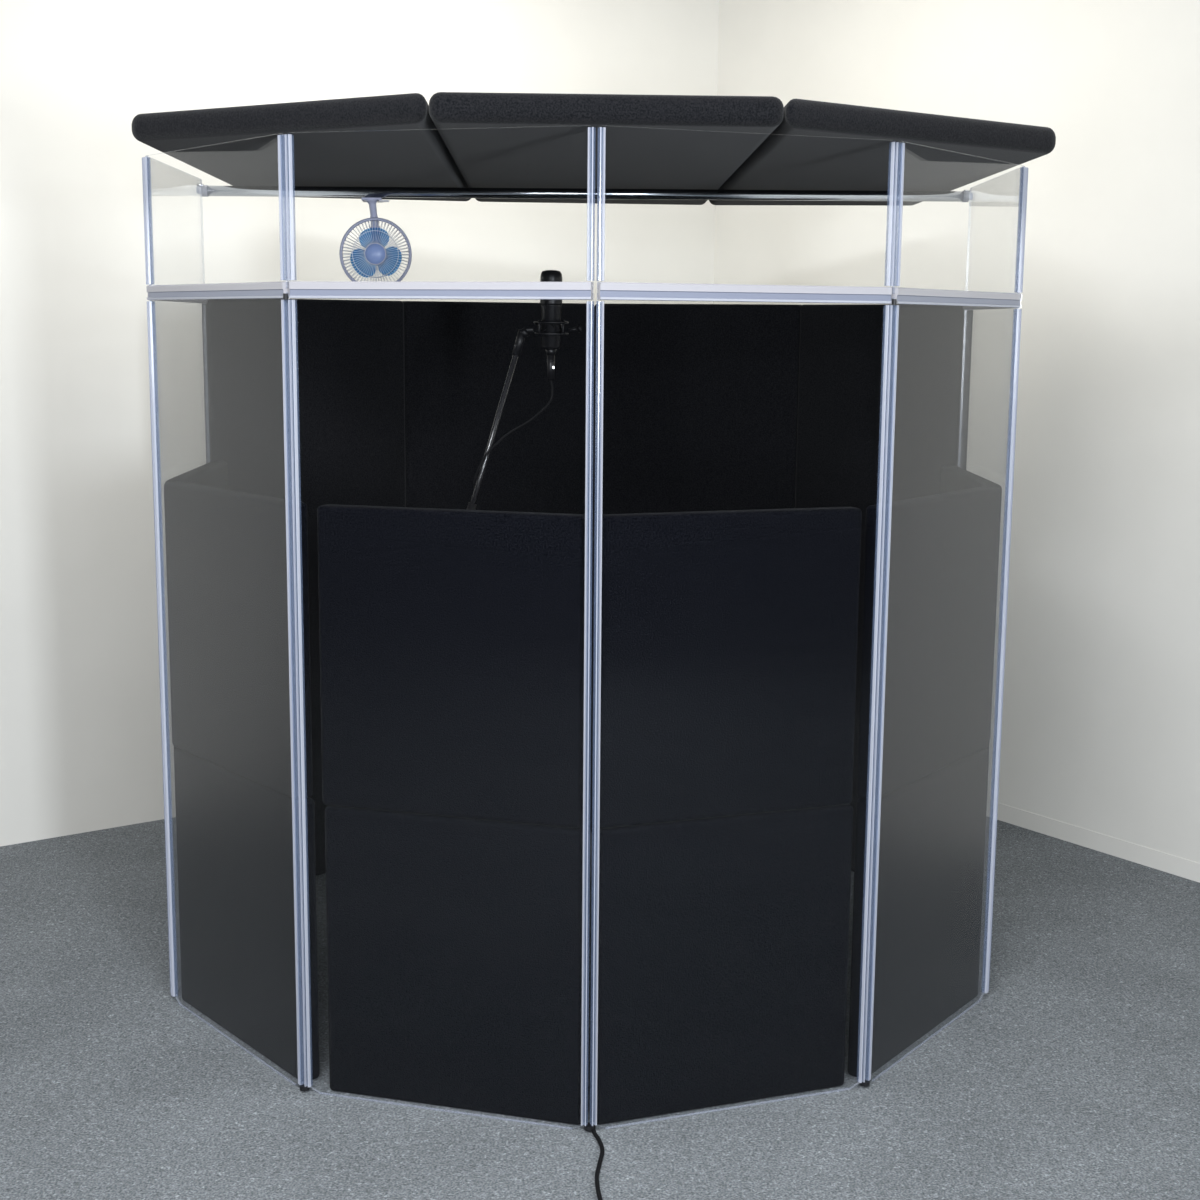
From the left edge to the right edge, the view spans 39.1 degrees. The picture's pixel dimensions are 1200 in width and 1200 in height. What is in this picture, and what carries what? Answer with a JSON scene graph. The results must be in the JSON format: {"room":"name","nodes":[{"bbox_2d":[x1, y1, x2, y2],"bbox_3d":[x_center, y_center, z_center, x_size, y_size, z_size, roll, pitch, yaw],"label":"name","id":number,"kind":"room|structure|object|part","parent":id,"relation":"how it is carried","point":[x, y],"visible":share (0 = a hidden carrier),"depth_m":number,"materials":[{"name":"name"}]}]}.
{"room":"studio","nodes":[
{"label":"studio","id":0,"kind":"room"},
{"bbox_2d":[0,0,718,846],"bbox_3d":[-3.208,-0.702,4.096,9.100,3.250,0.100,-6,11,-35],"label":"wall","id":1,"kind":"structure","parent":0,"point":[81,739],"depth_m":5.34,"materials":[{"name":"beige paint"}]},
{"bbox_2d":[0,816,1199,1199],"bbox_3d":[0.959,1.027,3.966,20.000,0.050,15.000,0,9,-2],"label":"floor","id":2,"kind":"structure","parent":0,"point":[1076,1074],"depth_m":3.60,"materials":[{"name":"grey carpet"}]},
{"bbox_2d":[147,310,176,992],"bbox_3d":[-1.036,0.087,4.257,0.015,1.677,0.623,0,9,-2],"label":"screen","id":3,"kind":"object","parent":2,"relation":"on","point":[147,310],"visible":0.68,"depth_m":3.95,"materials":[{"name":"grey metal"}]},
{"bbox_2d":[142,163,207,303],"bbox_3d":[-1.026,-0.884,4.099,0.019,0.317,0.623,0,9,-2],"label":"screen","id":4,"kind":"object","parent":3,"relation":"on","point":[186,301],"visible":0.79,"depth_m":3.97,"materials":[{"name":"grey metal"}]},
{"bbox_3d":[-1.027,-0.744,4.122,0.019,0.033,0.617,0,9,-2],"label":"joining rail","id":5,"kind":"part","parent":4,"relation":"part of","materials":[{"name":"grey metal"}]},
{"bbox_2d":[196,183,972,201],"bbox_3d":[-0.032,-1.069,4.439,2.040,0.040,0.040,0,9,-2],"label":"support bar","id":6,"kind":"object","parent":4,"relation":"attached to","point":[204,190],"visible":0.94,"depth_m":4.43,"materials":[{"name":"silver metal"}]},
{"bbox_2d":[429,92,783,204],"bbox_3d":[0.007,-1.070,4.131,0.716,0.056,2.098,0,9,-2],"label":"panel","id":7,"kind":"object","parent":6,"relation":"on","point":[495,140],"visible":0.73,"depth_m":3.33,"materials":[{"name":"black fabric"}]},
{"bbox_2d":[147,293,309,1090],"bbox_3d":[-0.819,0.180,3.701,0.021,1.677,0.638,-7,12,-39],"label":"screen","id":8,"kind":"object","parent":2,"relation":"on","point":[285,295],"visible":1,"depth_m":3.80,"materials":[{"name":"grey metal"}]},
{"bbox_2d":[142,135,289,299],"bbox_3d":[-0.814,-0.793,3.549,0.019,0.317,0.624,-7,12,-39],"label":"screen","id":9,"kind":"object","parent":8,"relation":"on","point":[247,290],"visible":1,"depth_m":3.54,"materials":[{"name":"grey metal"}]},
{"bbox_3d":[-0.815,-0.652,3.572,0.019,0.033,0.617,-7,12,-39],"label":"joining rail","id":10,"kind":"part","parent":9,"relation":"part of","materials":[{"name":"grey metal"}]},
{"bbox_2d":[132,93,470,200],"bbox_3d":[-0.673,-1.069,4.090,0.649,0.056,2.045,0,9,-2],"label":"panel","id":11,"kind":"object","parent":9,"relation":"on","point":[384,140],"visible":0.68,"depth_m":3.47,"materials":[{"name":"black fabric"}]},
{"bbox_2d":[339,197,411,281],"bbox_3d":[-0.583,-0.938,4.402,0.186,0.261,0.141,0,9,-5],"label":"fan","id":12,"kind":"object","parent":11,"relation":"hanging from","point":[375,253],"visible":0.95,"depth_m":4.36,"materials":[{"name":"blue plastic"}]},
{"bbox_2d":[174,748,319,1081],"bbox_3d":[-0.805,0.692,3.818,0.048,0.628,0.586,-7,12,-39],"label":"panel","id":13,"kind":"object","parent":2,"relation":"on","point":[234,835],"visible":0.84,"depth_m":3.76,"materials":[{"name":"black fabric"}]},
{"bbox_2d":[164,481,312,798],"bbox_3d":[-0.803,0.072,3.720,0.048,0.625,0.586,-7,12,-39],"label":"panel","id":14,"kind":"object","parent":13,"relation":"on","point":[226,559],"visible":0.88,"depth_m":3.66,"materials":[{"name":"black fabric"}]},
{"bbox_2d":[202,299,405,874],"bbox_3d":[-0.831,-0.017,4.893,0.648,1.682,0.048,-8,12,-41],"label":"panel","id":15,"kind":"object","parent":2,"relation":"on","point":[350,353],"visible":0.32,"depth_m":4.80,"materials":[{"name":"black fabric"}]},
{"bbox_2d":[288,300,593,1130],"bbox_3d":[-0.312,0.236,3.381,0.638,1.677,0.021,3,10,15],"label":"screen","id":16,"kind":"object","parent":2,"relation":"on","point":[587,1126],"visible":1,"depth_m":3.38,"materials":[{"name":"grey metal"}]},
{"bbox_2d":[285,127,594,299],"bbox_3d":[-0.311,-0.736,3.225,0.624,0.317,0.019,3,10,15],"label":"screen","id":17,"kind":"object","parent":16,"relation":"on","point":[298,289],"visible":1,"depth_m":3.24,"materials":[{"name":"grey metal"}]},
{"bbox_3d":[-0.312,-0.595,3.248,0.617,0.033,0.019,3,10,15],"label":"joining rail","id":18,"kind":"part","parent":17,"relation":"part of","materials":[{"name":"grey metal"}]},
{"bbox_2d":[325,806,588,1124],"bbox_3d":[-0.300,0.749,3.496,0.562,0.628,0.048,3,10,15],"label":"panel","id":19,"kind":"object","parent":2,"relation":"on","point":[454,944],"visible":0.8,"depth_m":3.47,"materials":[{"name":"black fabric"}]},
{"bbox_2d":[317,504,588,827],"bbox_3d":[-0.299,0.130,3.395,0.562,0.625,0.048,3,10,15],"label":"panel","id":20,"kind":"object","parent":19,"relation":"on","point":[451,640],"visible":0.85,"depth_m":3.37,"materials":[{"name":"black fabric"}]},
{"bbox_2d":[466,327,529,509],"bbox_3d":[-0.368,0.133,4.210,0.471,1.610,0.451,0,9,-2],"label":"boom microphone stand","id":21,"kind":"object","parent":2,"relation":"on","point":[522,334],"visible":0.24,"depth_m":4.13,"materials":[{"name":"black painted metal"},{"name":"polished metal"}]},
{"bbox_3d":[-0.300,-0.285,4.166,0.221,0.715,0.014,0,9,0],"label":"boom arm","id":22,"kind":"part","parent":21,"relation":"part of","materials":[{"name":"black metal"}]},
{"bbox_2d":[525,320,581,334],"bbox_3d":[-0.116,-0.662,4.109,0.132,0.036,0.086,-5,11,-30],"label":"mount","id":23,"kind":"object","parent":21,"relation":"attached to","point":[538,323],"visible":0.95,"depth_m":4.08,"materials":[{"name":"black plastic"}]},
{"bbox_3d":[-0.174,-0.655,4.106,0.027,0.019,0.016,0,9,-2],"label":"swivel arm","id":24,"kind":"part","parent":23,"relation":"part of","materials":[{"name":"black plastic"}]},
{"bbox_2d":[540,270,561,379],"bbox_3d":[-0.119,-0.668,4.106,0.054,0.262,0.054,0,9,-2],"label":"microphone","id":25,"kind":"object","parent":23,"relation":"attached to","point":[550,309],"visible":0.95,"depth_m":4.09,"materials":[{"name":"black metal"}]},
{"bbox_2d":[473,380,553,509],"bbox_3d":[-0.230,0.206,4.235,0.221,1.508,0.103,4,10,19],"label":"microphone cable","id":26,"kind":"object","parent":25,"relation":"attached to","point":[551,382],"visible":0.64,"depth_m":4.15,"materials":[{"name":"black rubber"}]},
{"bbox_2d":[540,270,561,304],"bbox_3d":[-0.118,-0.757,4.091,0.054,0.084,0.054,0,9,-2],"label":"grille","id":27,"kind":"object","parent":25,"relation":"attached to","point":[547,275],"depth_m":4.07,"materials":[{"name":"black metal"}]},
{"bbox_2d":[402,301,594,831],"bbox_3d":[-0.306,-0.066,5.216,0.617,1.682,0.048,-3,10,-21],"label":"panel","id":28,"kind":"object","parent":2,"relation":"on","point":[458,355],"visible":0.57,"depth_m":5.10,"materials":[{"name":"black fabric"}]},
{"bbox_2d":[592,1120,603,1199],"bbox_3d":[0.000,1.102,3.272,0.023,0.008,0.476,0,9,-2],"label":"power cord","id":29,"kind":"object","parent":2,"relation":"on","point":[597,1186],"visible":0.89,"depth_m":3.29,"materials":[{"name":"black rubber"}]},
{"bbox_2d":[590,304,801,831],"bbox_3d":[0.284,-0.064,5.237,0.653,1.682,0.048,3,10,16],"label":"panel","id":30,"kind":"object","parent":2,"relation":"on","point":[700,401],"visible":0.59,"depth_m":5.12,"materials":[{"name":"black fabric"}]},
{"bbox_2d":[590,804,852,1124],"bbox_3d":[0.255,0.750,3.518,0.572,0.628,0.048,-3,10,-20],"label":"panel","id":31,"kind":"object","parent":2,"relation":"on","point":[724,941],"visible":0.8,"depth_m":3.49,"materials":[{"name":"black fabric"}]},
{"bbox_2d":[590,506,861,828],"bbox_3d":[0.257,0.131,3.415,0.572,0.625,0.048,-3,10,-20],"label":"panel","id":32,"kind":"object","parent":31,"relation":"on","point":[729,638],"visible":0.99,"depth_m":3.39,"materials":[{"name":"black fabric"}]},
{"bbox_2d":[590,299,896,1125],"bbox_3d":[0.288,0.237,3.407,0.638,1.677,0.021,-3,10,-20],"label":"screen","id":33,"kind":"object","parent":2,"relation":"on","point":[863,1082],"visible":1,"depth_m":3.41,"materials":[{"name":"grey metal"}]},
{"bbox_2d":[597,127,897,303],"bbox_3d":[0.289,-0.734,3.247,0.624,0.317,0.019,-3,10,-20],"label":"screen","id":34,"kind":"object","parent":33,"relation":"on","point":[605,290],"visible":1,"depth_m":3.26,"materials":[{"name":"grey metal"}]},
{"bbox_3d":[0.288,-0.594,3.270,0.617,0.033,0.019,-3,10,-20],"label":"joining rail","id":35,"kind":"part","parent":34,"relation":"part of","materials":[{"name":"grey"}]},
{"bbox_2d":[795,304,972,871],"bbox_3d":[0.796,-0.011,4.942,0.048,1.682,0.589,-8,13,-43],"label":"panel","id":36,"kind":"object","parent":2,"relation":"on","point":[841,346],"visible":0.24,"depth_m":4.84,"materials":[{"name":"black fabric"}]},
{"bbox_2d":[848,748,988,1078],"bbox_3d":[0.736,0.697,3.869,0.048,0.628,0.592,7,11,36],"label":"panel","id":37,"kind":"object","parent":2,"relation":"on","point":[933,826],"visible":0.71,"depth_m":3.81,"materials":[{"name":"black fabric"}]},
{"bbox_2d":[856,486,1000,799],"bbox_3d":[0.740,0.078,3.764,0.048,0.625,0.592,7,11,36],"label":"panel","id":38,"kind":"object","parent":37,"relation":"on","point":[944,547],"visible":0.87,"depth_m":3.70,"materials":[{"name":"black fabric"}]},
{"bbox_2d":[865,305,1020,1080],"bbox_3d":[0.767,0.184,3.760,0.016,1.677,0.624,7,11,36],"label":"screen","id":39,"kind":"object","parent":2,"relation":"on","point":[1018,323],"visible":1,"depth_m":3.87,"materials":[{"name":"grey metal"}]},
{"bbox_2d":[891,143,1027,307],"bbox_3d":[0.774,-0.788,3.603,0.019,0.317,0.624,7,11,36],"label":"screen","id":40,"kind":"object","parent":39,"relation":"on","point":[910,296],"visible":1,"depth_m":3.59,"materials":[{"name":"grey metal"}]},
{"bbox_2d":[709,99,1055,205],"bbox_3d":[0.653,-1.068,4.154,0.630,0.056,2.089,0,9,0],"label":"panel","id":41,"kind":"object","parent":40,"relation":"on","point":[816,145],"visible":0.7,"depth_m":3.56,"materials":[{"name":"black fabric"}]},
{"bbox_3d":[0.772,-0.648,3.626,0.019,0.033,0.617,7,11,36],"label":"joining rail","id":42,"kind":"part","parent":40,"relation":"part of","materials":[{"name":"grey metal"}]},
{"bbox_2d":[982,309,1021,989],"bbox_3d":[0.962,0.094,4.322,0.015,1.677,0.623,1,9,1],"label":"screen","id":43,"kind":"object","parent":2,"relation":"on","point":[1021,309],"visible":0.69,"depth_m":4.01,"materials":[{"name":"grey metal"}]},
{"bbox_2d":[963,178,1027,309],"bbox_3d":[0.968,-0.877,4.163,0.019,0.317,0.623,1,9,1],"label":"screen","id":44,"kind":"object","parent":43,"relation":"on","point":[964,307],"visible":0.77,"depth_m":4.08,"materials":[{"name":"grey metal"}]},
{"bbox_3d":[0.967,-0.737,4.186,0.019,0.033,0.617,1,9,1],"label":"joining rail","id":45,"kind":"part","parent":44,"relation":"part of","materials":[{"name":"grey metal"}]},
{"bbox_3d":[-1.005,0.605,4.344,0.048,0.628,0.561,0,9,-2],"label":"panel","id":46,"kind":"object","parent":2,"relation":"on","visible":0},
{"bbox_2d":[165,461,227,488],"bbox_3d":[-1.001,-0.015,4.247,0.048,0.625,0.561,0,9,-2],"label":"panel","id":47,"kind":"object","parent":46,"relation":"on","point":[214,473],"visible":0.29,"depth_m":4.24,"materials":[{"name":"black fabric"}]},
{"bbox_3d":[0.922,0.611,4.407,0.048,0.628,0.561,1,9,1],"label":"panel","id":48,"kind":"object","parent":2,"relation":"on","visible":0},
{"bbox_2d":[940,466,1001,733],"bbox_3d":[0.928,-0.008,4.303,0.048,0.625,0.561,1,9,1],"label":"panel","id":49,"kind":"object","parent":48,"relation":"on","point":[953,478],"visible":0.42,"depth_m":4.25,"materials":[{"name":"black fabric"}]},
{"bbox_2d":[713,0,1199,862],"bbox_3d":[3.099,-0.475,3.032,0.100,3.250,9.000,-6,11,-35],"label":"wall","id":50,"kind":"structure","parent":0,"point":[1100,733],"depth_m":5.26,"materials":[{"name":"beige paint"}]},
{"bbox_2d":[986,799,1199,882],"bbox_3d":[3.044,1.105,3.260,0.002,0.058,9.000,-6,11,-35],"label":"baseboard","id":51,"kind":"structure","parent":50,"relation":"attached to","point":[1129,851],"depth_m":5.30,"materials":[{"name":"white paint"}]}
]}

